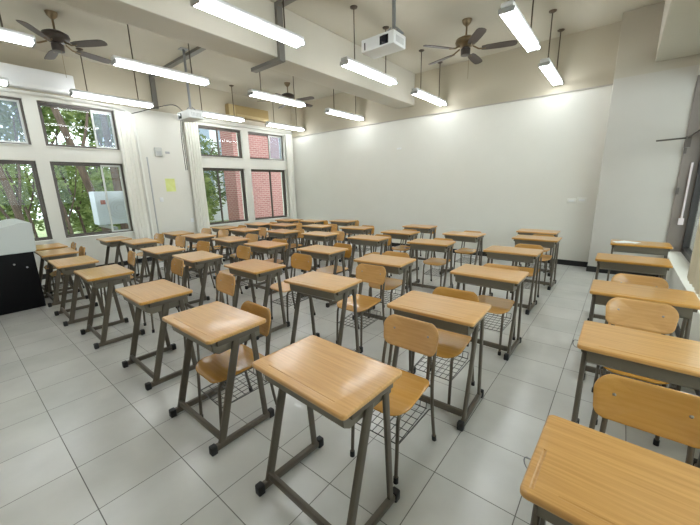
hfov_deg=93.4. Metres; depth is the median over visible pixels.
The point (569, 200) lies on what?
wall switch
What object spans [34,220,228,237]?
ground
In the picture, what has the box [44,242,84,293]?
chair
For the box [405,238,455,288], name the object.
school desk
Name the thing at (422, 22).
ceiling
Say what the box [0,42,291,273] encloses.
wall
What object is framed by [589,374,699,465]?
chair
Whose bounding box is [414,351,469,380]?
wire basket
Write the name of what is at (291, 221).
school desk
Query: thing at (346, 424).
tray
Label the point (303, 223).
tray
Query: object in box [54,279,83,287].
wire basket
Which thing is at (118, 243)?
tray
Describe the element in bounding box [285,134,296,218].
curtain
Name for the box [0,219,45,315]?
lectern
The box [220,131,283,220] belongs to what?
brick building
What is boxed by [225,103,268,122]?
air conditioner
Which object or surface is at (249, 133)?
window
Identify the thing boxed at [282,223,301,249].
chair
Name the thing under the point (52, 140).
shrub
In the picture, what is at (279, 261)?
chair
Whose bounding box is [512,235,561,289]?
school desk
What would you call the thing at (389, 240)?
chair
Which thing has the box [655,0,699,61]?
beam
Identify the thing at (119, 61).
fluorescent light
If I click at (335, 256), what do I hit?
tray
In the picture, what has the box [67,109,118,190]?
sapling
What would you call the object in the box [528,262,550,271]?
wire basket
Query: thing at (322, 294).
tray
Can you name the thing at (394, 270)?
tray
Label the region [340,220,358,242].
chair
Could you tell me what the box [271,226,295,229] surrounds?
tray
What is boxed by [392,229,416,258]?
chair
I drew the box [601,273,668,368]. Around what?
chair
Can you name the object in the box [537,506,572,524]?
tray
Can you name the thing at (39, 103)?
window
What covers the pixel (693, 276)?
curtain
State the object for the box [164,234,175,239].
tray
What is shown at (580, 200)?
wall switch
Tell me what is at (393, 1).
mount
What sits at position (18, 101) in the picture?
window
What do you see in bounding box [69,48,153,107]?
fluorescent light
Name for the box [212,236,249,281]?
school desk
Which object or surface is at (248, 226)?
tray
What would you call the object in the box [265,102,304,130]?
fluorescent light
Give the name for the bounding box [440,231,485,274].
school desk
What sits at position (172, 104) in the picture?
cable
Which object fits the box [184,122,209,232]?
curtain
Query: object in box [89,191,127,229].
condenser unit
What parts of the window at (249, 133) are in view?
sash, sash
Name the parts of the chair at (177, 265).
leg, backrest, leg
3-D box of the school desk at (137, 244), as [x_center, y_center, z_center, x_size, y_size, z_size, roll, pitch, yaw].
[-3.739,-0.022,5.926,0.630,0.745,0.474,9,17,39]
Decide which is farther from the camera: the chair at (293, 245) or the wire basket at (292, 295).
the chair at (293, 245)
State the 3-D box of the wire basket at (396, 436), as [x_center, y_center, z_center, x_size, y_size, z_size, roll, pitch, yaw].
[0.250,0.898,1.993,0.362,0.076,0.370,9,16,38]
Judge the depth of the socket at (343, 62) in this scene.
4.71 m
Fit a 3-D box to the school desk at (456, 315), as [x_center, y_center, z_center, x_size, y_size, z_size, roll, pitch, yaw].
[0.631,0.670,2.443,0.630,0.745,0.474,8,16,37]
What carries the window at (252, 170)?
in the wall at (160, 127)
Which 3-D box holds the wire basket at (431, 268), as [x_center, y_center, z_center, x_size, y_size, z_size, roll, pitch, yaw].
[1.383,0.135,5.260,0.351,0.072,0.359,8,16,36]
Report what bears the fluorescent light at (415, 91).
hanging from the ceiling
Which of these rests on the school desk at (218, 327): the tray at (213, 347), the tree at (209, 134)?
the tray at (213, 347)
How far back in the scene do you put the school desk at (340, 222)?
8.47 m
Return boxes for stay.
[656,129,699,147]
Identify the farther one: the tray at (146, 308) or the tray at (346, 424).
the tray at (146, 308)
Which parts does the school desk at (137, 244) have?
leg, leg, leg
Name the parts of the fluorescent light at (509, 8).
hanging rod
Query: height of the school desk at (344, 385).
0.745 m
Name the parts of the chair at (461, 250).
seat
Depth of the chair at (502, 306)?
3.29 m
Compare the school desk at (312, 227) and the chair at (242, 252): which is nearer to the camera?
the chair at (242, 252)
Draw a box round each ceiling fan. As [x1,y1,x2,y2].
[16,9,111,77]
[257,82,313,108]
[423,18,517,78]
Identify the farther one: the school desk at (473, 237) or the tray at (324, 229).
the tray at (324, 229)
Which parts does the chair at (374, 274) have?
leg, seat, leg, backrest, post, leg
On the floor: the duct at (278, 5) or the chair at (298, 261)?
the chair at (298, 261)
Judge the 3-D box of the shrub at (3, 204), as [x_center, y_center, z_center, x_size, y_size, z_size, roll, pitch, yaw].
[-11.452,-1.749,9.637,2.209,3.674,3.598,9,16,38]
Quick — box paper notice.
[165,179,175,191]
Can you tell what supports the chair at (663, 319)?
on the floor
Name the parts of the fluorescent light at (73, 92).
hanging rod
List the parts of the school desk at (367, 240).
leg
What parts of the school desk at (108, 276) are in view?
leg, foot rail, leg, leg, foot rail, leg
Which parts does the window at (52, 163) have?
sash, sill, sash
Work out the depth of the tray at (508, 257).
4.13 m
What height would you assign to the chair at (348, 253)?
0.775 m
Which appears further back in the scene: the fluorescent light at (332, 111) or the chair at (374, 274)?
the fluorescent light at (332, 111)
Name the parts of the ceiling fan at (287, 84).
motor, blade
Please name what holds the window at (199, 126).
in the wall at (160, 127)
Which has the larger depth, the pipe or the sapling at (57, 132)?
the sapling at (57, 132)
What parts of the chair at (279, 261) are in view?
seat, backrest, leg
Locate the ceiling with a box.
[0,0,664,105]
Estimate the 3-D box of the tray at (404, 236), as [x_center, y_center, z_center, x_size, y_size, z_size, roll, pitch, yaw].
[0.948,-0.511,6.237,0.540,0.101,0.342,10,17,40]
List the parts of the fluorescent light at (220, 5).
hanging rod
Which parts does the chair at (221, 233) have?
seat, backrest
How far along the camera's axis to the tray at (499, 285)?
3.08 m
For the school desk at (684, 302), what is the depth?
2.52 m
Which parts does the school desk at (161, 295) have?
leg, foot rail, leg, leg, foot rail, leg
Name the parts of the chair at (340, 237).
backrest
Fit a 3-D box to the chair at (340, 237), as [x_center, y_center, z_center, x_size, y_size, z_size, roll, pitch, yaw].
[-0.359,-0.223,6.464,0.380,0.744,0.447,9,16,38]
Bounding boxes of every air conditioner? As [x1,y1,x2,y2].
[0,62,74,95]
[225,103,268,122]
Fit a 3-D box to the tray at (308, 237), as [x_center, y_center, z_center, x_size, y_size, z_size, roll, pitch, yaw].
[-0.570,-0.484,6.276,0.540,0.101,0.342,9,16,38]
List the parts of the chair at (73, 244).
backrest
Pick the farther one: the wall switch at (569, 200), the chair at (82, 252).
the wall switch at (569, 200)
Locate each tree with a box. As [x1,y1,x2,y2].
[0,100,24,220]
[0,100,110,230]
[0,102,119,233]
[69,110,128,229]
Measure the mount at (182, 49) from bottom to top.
1.053 m
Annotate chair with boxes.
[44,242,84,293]
[50,246,91,300]
[100,250,136,308]
[136,233,164,274]
[143,258,187,332]
[157,236,190,278]
[178,241,215,288]
[183,272,236,361]
[187,228,211,252]
[196,301,276,425]
[210,229,231,270]
[215,245,255,304]
[230,233,257,262]
[251,227,268,258]
[256,238,288,288]
[259,222,277,240]
[270,253,315,320]
[281,228,304,259]
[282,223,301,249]
[316,224,337,245]
[316,243,352,294]
[319,231,345,267]
[336,263,385,346]
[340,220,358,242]
[350,314,438,484]
[352,225,374,256]
[364,234,391,275]
[368,251,409,317]
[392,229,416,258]
[411,286,478,411]
[418,229,435,257]
[422,238,452,287]
[453,230,481,269]
[467,263,519,355]
[506,244,543,303]
[525,234,554,285]
[526,247,551,272]
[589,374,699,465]
[591,297,678,445]
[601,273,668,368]
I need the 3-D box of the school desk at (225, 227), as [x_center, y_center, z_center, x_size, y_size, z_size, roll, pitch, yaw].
[-2.945,-0.465,7.779,0.630,0.745,0.474,10,17,41]
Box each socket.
[111,59,116,64]
[190,0,200,6]
[296,41,304,48]
[340,60,348,65]
[498,5,514,14]
[529,45,539,51]
[538,61,549,66]
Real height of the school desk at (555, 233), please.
0.745 m
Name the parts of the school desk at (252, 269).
leg, leg, leg, foot rail, leg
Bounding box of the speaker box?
[154,147,162,156]
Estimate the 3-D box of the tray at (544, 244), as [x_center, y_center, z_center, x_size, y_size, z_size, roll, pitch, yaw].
[2.929,-0.319,5.190,0.540,0.101,0.342,9,17,39]
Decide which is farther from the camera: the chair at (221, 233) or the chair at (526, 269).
the chair at (221, 233)
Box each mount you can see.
[178,47,194,109]
[387,0,403,33]
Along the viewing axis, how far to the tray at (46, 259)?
4.75 m
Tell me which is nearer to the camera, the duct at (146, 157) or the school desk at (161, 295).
the school desk at (161, 295)
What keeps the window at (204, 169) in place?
in the wall at (160, 127)
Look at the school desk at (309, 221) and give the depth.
8.66 m
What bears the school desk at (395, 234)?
on the floor
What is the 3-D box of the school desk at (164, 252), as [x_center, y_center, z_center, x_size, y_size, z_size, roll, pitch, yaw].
[-2.842,0.157,5.050,0.630,0.745,0.474,9,17,39]
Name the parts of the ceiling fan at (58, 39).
blade, blade, motor, blade, blade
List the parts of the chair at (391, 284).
seat, leg, backrest, leg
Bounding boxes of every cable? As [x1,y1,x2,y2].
[132,104,181,113]
[180,120,185,168]
[182,121,187,169]
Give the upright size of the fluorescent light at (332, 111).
0.808 m
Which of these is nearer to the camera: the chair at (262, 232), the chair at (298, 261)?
the chair at (298, 261)
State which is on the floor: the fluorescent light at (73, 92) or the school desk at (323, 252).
the school desk at (323, 252)
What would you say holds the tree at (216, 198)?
on the ground
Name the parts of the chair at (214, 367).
leg, seat, leg, leg, backrest, leg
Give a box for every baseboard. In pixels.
[42,237,276,279]
[345,238,587,266]
[658,275,699,395]
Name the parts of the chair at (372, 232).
backrest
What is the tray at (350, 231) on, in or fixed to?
on the school desk at (363, 230)
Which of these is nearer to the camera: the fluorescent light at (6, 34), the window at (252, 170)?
the fluorescent light at (6, 34)
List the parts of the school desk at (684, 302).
leg, leg, leg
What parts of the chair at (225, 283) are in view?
leg, backrest, leg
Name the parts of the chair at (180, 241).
backrest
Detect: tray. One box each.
[41,254,75,261]
[54,263,95,274]
[80,274,130,288]
[100,241,124,246]
[123,294,187,313]
[125,242,156,249]
[144,251,181,259]
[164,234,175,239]
[172,326,259,353]
[184,259,219,268]
[185,237,213,242]
[215,240,247,247]
[229,268,281,281]
[231,231,258,235]
[247,225,269,228]
[248,246,285,253]
[264,375,390,428]
[268,232,297,238]
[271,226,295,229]
[290,284,356,300]
[300,222,323,224]
[301,251,344,260]
[304,227,330,231]
[304,235,336,241]
[331,222,352,225]
[342,229,371,234]
[350,239,387,246]
[358,262,408,274]
[383,233,414,239]
[394,309,480,335]
[405,227,433,232]
[410,244,450,251]
[445,235,480,242]
[455,275,516,291]
[487,252,534,263]
[515,239,555,247]
[519,232,553,235]
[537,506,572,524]
[585,351,699,390]
[595,295,692,318]
[599,261,665,275]
[613,245,667,255]
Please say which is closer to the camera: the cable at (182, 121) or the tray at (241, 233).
the cable at (182, 121)
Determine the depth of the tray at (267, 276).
3.59 m
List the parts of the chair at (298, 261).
leg, seat, leg, leg, backrest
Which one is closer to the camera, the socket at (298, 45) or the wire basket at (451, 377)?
the wire basket at (451, 377)
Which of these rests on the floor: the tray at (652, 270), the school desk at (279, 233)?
the school desk at (279, 233)
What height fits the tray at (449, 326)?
0.101 m
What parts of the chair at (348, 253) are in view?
seat, backrest, leg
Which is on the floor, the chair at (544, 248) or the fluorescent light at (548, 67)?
the chair at (544, 248)
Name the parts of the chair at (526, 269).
seat, backrest, leg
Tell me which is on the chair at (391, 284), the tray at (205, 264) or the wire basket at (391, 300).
the wire basket at (391, 300)
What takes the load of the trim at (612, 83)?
attached to the wall at (498, 171)
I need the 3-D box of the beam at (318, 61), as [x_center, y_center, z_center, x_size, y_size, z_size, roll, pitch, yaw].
[-1.657,-3.170,4.276,0.480,0.680,9.500,9,16,38]
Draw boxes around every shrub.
[0,102,114,229]
[0,165,40,223]
[35,143,120,234]
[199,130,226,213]
[203,171,219,222]
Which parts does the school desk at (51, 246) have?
leg, leg, foot rail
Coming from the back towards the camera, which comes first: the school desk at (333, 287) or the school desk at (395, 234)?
the school desk at (395, 234)
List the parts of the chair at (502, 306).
seat, leg, backrest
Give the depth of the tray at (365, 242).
5.47 m
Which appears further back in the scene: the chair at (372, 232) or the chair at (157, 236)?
the chair at (372, 232)
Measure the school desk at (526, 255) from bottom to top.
0.745 m
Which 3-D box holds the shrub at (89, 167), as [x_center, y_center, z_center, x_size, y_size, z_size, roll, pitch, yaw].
[-9.373,-2.478,12.271,2.238,3.851,3.438,4,14,23]
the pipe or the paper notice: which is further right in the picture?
the paper notice
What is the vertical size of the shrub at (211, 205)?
3.422 m
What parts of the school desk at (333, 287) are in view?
leg, leg, leg, leg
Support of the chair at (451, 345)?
on the floor
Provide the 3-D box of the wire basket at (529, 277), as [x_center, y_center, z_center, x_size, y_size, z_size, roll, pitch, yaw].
[2.389,0.270,4.561,0.351,0.072,0.359,8,16,36]
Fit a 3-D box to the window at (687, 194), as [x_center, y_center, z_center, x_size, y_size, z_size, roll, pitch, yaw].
[3.104,-0.819,2.516,0.270,2.540,6.350,9,16,38]
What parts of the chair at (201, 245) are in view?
leg, backrest, leg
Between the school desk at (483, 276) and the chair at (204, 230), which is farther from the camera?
the chair at (204, 230)
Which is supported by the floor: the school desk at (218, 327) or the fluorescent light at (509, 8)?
the school desk at (218, 327)
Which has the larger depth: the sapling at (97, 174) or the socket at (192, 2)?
the sapling at (97, 174)
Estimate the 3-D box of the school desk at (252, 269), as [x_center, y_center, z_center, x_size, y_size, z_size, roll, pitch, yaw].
[-1.097,0.395,3.827,0.630,0.745,0.474,9,17,39]
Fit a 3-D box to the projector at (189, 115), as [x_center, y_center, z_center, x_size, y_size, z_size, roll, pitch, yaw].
[-3.039,-2.786,6.272,0.472,0.145,0.290,9,16,38]
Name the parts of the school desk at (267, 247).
leg, leg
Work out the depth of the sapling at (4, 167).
8.55 m
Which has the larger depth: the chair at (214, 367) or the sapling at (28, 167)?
the sapling at (28, 167)
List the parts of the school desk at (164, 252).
leg, leg, leg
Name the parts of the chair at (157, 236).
backrest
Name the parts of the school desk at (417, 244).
leg, leg, leg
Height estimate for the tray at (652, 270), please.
0.101 m
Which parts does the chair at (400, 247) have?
seat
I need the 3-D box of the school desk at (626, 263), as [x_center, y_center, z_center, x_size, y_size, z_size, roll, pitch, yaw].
[3.089,0.326,3.688,0.630,0.745,0.474,9,16,38]
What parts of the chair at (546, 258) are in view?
backrest, seat, leg, leg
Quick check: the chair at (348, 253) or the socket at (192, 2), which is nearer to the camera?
the socket at (192, 2)
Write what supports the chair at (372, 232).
on the floor
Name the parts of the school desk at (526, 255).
leg, leg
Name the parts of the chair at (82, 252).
seat, backrest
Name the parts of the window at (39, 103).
sash, sill, sash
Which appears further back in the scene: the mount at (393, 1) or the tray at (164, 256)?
the tray at (164, 256)
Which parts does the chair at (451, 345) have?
leg, leg, seat, backrest, leg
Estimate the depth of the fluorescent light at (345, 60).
5.05 m
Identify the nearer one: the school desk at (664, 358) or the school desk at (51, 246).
the school desk at (664, 358)
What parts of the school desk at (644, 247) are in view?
leg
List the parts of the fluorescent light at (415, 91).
hanging rod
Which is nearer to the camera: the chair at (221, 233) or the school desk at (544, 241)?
the school desk at (544, 241)
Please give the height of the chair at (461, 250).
0.744 m
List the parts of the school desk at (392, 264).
leg, leg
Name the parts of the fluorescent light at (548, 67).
hanging rod, hanging rod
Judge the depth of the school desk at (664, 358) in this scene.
1.70 m
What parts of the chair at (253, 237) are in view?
backrest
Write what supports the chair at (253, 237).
on the floor
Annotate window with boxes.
[0,96,32,145]
[0,160,53,241]
[37,101,120,150]
[50,161,133,238]
[198,125,243,158]
[203,168,248,225]
[248,132,283,160]
[251,169,286,220]
[666,75,699,262]
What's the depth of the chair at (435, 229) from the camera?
7.26 m
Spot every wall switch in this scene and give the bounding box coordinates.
[567,198,575,202]
[577,198,586,202]
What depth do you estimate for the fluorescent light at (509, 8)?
3.75 m
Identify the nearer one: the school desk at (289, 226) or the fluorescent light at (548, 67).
the fluorescent light at (548, 67)
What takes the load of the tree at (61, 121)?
on the ground
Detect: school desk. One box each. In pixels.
[34,243,71,293]
[35,248,88,306]
[48,255,103,326]
[74,264,144,348]
[96,236,138,276]
[115,279,197,390]
[121,238,164,283]
[140,245,191,295]
[162,231,193,267]
[162,301,274,456]
[172,251,227,308]
[181,233,220,276]
[210,225,238,260]
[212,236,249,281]
[224,259,289,339]
[229,227,260,261]
[244,240,288,294]
[245,222,271,254]
[252,335,401,524]
[266,229,299,270]
[269,223,299,255]
[275,219,299,242]
[284,271,362,352]
[297,245,348,307]
[298,219,324,247]
[301,224,332,260]
[301,231,338,271]
[329,219,356,248]
[339,226,373,261]
[347,234,390,277]
[352,254,415,319]
[381,229,419,272]
[387,290,490,431]
[402,224,437,259]
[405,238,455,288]
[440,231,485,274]
[450,264,528,360]
[482,245,542,314]
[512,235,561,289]
[514,229,559,276]
[520,415,699,524]
[571,320,699,467]
[584,279,699,390]
[587,253,672,320]
[606,239,672,280]
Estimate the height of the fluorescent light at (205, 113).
0.808 m
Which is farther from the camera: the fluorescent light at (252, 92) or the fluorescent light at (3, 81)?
the fluorescent light at (252, 92)
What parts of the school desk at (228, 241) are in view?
leg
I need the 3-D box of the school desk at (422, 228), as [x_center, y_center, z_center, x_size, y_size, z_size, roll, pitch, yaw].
[1.478,-0.413,7.087,0.630,0.745,0.474,9,17,38]
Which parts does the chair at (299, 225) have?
backrest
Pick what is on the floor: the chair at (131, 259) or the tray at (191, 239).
the chair at (131, 259)
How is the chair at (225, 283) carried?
on the floor
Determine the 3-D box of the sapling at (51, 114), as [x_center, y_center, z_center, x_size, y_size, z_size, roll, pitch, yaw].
[-8.267,-2.490,9.292,1.058,4.772,1.532,9,16,38]
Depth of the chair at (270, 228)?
8.53 m
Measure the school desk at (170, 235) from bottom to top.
0.745 m
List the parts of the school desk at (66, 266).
leg, foot rail, leg, foot rail, leg, leg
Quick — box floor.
[0,238,699,524]
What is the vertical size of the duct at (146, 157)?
2.150 m
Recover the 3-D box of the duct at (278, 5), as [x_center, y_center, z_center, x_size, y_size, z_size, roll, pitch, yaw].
[-2.118,-3.428,5.563,5.848,0.729,0.100,9,16,38]
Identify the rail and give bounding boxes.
[199,120,291,133]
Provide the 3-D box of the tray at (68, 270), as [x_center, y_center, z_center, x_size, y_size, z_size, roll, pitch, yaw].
[-3.571,0.047,4.271,0.540,0.101,0.342,10,17,40]
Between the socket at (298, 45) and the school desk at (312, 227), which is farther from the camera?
the school desk at (312, 227)
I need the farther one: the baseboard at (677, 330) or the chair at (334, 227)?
the chair at (334, 227)
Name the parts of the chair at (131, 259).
leg, backrest, leg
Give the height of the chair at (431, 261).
0.744 m
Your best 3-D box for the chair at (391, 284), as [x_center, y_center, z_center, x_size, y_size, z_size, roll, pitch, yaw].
[0.473,0.286,4.081,0.392,0.775,0.461,8,16,35]
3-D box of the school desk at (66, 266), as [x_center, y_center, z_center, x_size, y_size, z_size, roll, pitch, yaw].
[-3.580,0.342,4.320,0.630,0.745,0.474,10,17,40]
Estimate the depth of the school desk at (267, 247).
5.14 m
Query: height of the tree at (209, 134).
10.300 m
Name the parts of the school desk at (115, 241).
leg, leg, leg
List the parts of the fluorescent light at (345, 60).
hanging rod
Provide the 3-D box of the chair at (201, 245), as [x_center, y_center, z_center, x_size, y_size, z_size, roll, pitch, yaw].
[-2.519,0.070,5.342,0.392,0.775,0.461,8,16,35]
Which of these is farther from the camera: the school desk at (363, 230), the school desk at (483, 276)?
the school desk at (363, 230)
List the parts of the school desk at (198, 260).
leg, foot rail, leg, leg, leg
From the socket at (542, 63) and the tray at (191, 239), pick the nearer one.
the socket at (542, 63)
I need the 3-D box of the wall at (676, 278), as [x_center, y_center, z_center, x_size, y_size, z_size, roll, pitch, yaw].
[2.306,-0.835,1.322,0.500,4.100,9.150,9,16,38]
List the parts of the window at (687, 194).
closer rod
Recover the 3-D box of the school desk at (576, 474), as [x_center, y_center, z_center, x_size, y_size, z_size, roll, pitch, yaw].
[0.829,1.005,0.957,0.663,0.745,0.474,10,17,40]
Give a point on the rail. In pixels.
(199, 120)
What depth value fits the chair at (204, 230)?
7.23 m
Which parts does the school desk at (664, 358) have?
leg, leg, leg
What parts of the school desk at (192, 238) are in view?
leg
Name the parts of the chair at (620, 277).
seat, backrest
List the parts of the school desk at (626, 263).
leg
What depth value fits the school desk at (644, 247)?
4.42 m
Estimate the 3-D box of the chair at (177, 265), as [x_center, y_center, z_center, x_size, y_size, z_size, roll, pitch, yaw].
[-2.244,0.374,3.982,0.392,0.775,0.461,10,17,42]
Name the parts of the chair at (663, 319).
leg, leg, seat, backrest, leg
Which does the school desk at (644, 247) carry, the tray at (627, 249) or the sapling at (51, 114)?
the tray at (627, 249)
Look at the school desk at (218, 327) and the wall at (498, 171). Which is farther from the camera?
the wall at (498, 171)
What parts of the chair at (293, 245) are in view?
seat, backrest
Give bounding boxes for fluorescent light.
[0,14,36,47]
[0,77,9,86]
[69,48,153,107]
[111,24,209,85]
[190,0,304,48]
[192,85,244,121]
[248,72,305,107]
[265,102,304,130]
[324,89,363,120]
[340,5,397,85]
[411,49,446,105]
[498,0,539,51]
[538,9,564,85]
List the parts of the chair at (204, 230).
backrest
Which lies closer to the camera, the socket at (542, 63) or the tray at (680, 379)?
the tray at (680, 379)
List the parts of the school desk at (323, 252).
leg, leg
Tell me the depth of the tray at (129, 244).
5.67 m
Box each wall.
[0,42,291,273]
[290,21,621,261]
[588,1,699,266]
[663,66,699,341]
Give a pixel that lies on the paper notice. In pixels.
(170, 183)
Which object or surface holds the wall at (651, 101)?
attached to the wall at (498, 171)
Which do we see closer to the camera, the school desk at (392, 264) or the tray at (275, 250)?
the school desk at (392, 264)
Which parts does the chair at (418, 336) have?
leg, leg, post, leg, seat, backrest, post, leg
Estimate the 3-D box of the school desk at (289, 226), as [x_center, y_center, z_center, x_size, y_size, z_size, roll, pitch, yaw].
[-1.617,-0.556,8.040,0.630,0.745,0.474,10,17,41]
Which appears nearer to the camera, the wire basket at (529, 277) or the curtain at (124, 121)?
the wire basket at (529, 277)
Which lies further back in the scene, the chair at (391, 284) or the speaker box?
the speaker box
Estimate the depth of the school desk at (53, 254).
4.89 m
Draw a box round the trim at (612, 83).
[292,83,612,137]
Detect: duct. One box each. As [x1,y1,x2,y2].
[146,157,160,245]
[148,0,295,108]
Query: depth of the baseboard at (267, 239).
7.50 m
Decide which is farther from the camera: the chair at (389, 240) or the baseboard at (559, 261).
the baseboard at (559, 261)
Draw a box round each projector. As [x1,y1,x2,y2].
[177,109,203,122]
[361,29,405,58]
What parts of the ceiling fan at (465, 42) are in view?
blade, blade, motor, blade, blade, blade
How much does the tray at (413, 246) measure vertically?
0.101 m
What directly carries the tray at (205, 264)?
on the school desk at (198, 260)
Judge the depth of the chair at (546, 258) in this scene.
5.37 m
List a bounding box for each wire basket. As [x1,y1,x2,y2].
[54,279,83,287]
[179,269,209,280]
[201,368,269,407]
[272,293,308,306]
[338,309,382,328]
[357,398,430,443]
[375,289,404,303]
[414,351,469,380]
[424,266,449,276]
[455,255,478,263]
[479,313,511,331]
[524,277,537,288]
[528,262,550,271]
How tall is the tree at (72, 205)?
4.905 m
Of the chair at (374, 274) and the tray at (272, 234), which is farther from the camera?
the tray at (272, 234)
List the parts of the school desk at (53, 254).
leg, leg, foot rail, foot rail, leg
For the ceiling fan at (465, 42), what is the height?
0.850 m
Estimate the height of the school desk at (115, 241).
0.745 m
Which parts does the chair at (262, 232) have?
backrest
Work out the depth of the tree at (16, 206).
7.79 m
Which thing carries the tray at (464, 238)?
on the school desk at (473, 237)
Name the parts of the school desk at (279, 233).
leg, leg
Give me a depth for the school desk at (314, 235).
6.17 m
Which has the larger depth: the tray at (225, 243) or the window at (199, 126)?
the window at (199, 126)
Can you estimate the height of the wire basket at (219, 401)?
0.076 m
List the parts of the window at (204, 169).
sash, sill, sash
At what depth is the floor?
2.24 m
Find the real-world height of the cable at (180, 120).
0.921 m
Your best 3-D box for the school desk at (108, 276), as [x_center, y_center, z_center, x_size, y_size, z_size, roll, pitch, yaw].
[-2.732,0.461,3.709,0.630,0.745,0.474,9,17,39]
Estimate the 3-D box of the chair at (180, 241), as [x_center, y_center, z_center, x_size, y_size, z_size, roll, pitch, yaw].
[-3.253,-0.069,6.025,0.392,0.775,0.461,9,16,38]
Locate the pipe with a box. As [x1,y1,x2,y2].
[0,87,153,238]
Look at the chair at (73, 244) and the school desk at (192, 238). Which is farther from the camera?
the school desk at (192, 238)
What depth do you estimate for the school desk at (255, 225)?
8.22 m
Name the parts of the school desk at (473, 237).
leg, leg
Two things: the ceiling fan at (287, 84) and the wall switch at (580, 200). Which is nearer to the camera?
the wall switch at (580, 200)
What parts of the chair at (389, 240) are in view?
seat, backrest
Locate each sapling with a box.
[0,100,38,237]
[0,101,36,203]
[2,101,86,232]
[43,108,75,202]
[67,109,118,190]
[79,122,112,191]
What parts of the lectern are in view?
sloping lid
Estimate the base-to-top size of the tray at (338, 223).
0.101 m
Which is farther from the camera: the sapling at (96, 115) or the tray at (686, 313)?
the sapling at (96, 115)
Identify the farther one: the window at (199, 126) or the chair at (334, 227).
the window at (199, 126)
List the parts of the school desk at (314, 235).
leg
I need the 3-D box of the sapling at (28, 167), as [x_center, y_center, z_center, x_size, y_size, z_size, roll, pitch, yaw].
[-9.104,-2.434,9.138,1.058,4.772,1.532,4,14,22]
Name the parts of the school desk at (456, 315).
leg, leg, leg, foot rail, leg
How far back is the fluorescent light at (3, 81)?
5.21 m
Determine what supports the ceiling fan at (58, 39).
hanging from the ceiling
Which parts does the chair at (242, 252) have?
seat, backrest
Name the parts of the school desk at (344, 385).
leg, foot rail, leg, leg, foot rail, leg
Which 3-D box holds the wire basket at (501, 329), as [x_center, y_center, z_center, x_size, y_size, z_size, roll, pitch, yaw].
[1.414,0.569,3.313,0.362,0.076,0.370,9,16,38]
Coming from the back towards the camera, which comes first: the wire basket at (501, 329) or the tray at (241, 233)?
the tray at (241, 233)
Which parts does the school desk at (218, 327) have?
leg, foot rail, leg, foot rail, leg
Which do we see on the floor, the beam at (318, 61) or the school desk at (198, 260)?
the school desk at (198, 260)
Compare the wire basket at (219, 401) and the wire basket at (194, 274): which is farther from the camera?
the wire basket at (194, 274)
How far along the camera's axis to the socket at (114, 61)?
4.47 m
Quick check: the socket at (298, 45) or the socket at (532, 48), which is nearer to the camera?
the socket at (298, 45)
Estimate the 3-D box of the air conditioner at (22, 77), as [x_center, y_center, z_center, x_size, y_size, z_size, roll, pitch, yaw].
[-5.832,-3.155,5.519,0.196,0.330,1.920,9,16,38]
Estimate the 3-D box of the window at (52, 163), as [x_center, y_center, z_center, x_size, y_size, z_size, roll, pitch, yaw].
[-5.327,-1.310,6.870,0.270,1.470,1.200,9,16,38]
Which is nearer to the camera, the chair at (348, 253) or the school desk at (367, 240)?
the chair at (348, 253)
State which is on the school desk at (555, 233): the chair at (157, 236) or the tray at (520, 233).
the tray at (520, 233)
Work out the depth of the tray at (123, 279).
3.47 m
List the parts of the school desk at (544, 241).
leg, leg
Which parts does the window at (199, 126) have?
sash, sash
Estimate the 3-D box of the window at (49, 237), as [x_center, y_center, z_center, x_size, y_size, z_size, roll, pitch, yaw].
[-6.195,-1.051,5.828,0.270,1.470,1.180,9,16,38]
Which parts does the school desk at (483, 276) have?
foot rail, leg, leg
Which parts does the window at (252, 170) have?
sash, sash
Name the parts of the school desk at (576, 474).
leg, leg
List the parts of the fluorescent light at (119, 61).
hanging rod, hanging rod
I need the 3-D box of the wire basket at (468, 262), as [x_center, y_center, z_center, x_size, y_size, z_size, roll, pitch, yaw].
[2.130,-0.060,6.033,0.351,0.072,0.359,10,17,40]
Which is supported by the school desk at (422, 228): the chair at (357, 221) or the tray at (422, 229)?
the tray at (422, 229)
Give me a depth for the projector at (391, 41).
3.96 m
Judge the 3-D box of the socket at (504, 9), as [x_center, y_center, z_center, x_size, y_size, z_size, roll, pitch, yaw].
[1.605,-2.588,3.382,0.160,0.048,0.024,9,16,38]
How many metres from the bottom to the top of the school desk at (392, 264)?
0.745 m
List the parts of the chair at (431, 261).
seat, backrest, leg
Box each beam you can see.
[52,0,414,108]
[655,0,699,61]
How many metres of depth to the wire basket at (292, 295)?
4.08 m
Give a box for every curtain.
[114,110,151,238]
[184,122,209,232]
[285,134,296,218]
[687,218,699,296]
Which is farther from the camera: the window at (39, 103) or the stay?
the window at (39, 103)
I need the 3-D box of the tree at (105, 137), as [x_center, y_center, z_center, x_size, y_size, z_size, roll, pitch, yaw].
[-7.516,-3.574,9.928,2.709,6.663,2.695,9,16,38]
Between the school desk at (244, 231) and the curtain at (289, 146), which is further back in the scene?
the curtain at (289, 146)
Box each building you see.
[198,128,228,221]
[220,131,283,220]
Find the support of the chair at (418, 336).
on the floor
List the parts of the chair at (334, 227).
backrest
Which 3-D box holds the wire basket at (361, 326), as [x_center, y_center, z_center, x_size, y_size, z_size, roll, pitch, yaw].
[0.101,0.571,3.441,0.362,0.076,0.370,8,16,36]
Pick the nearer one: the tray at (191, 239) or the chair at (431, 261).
the chair at (431, 261)

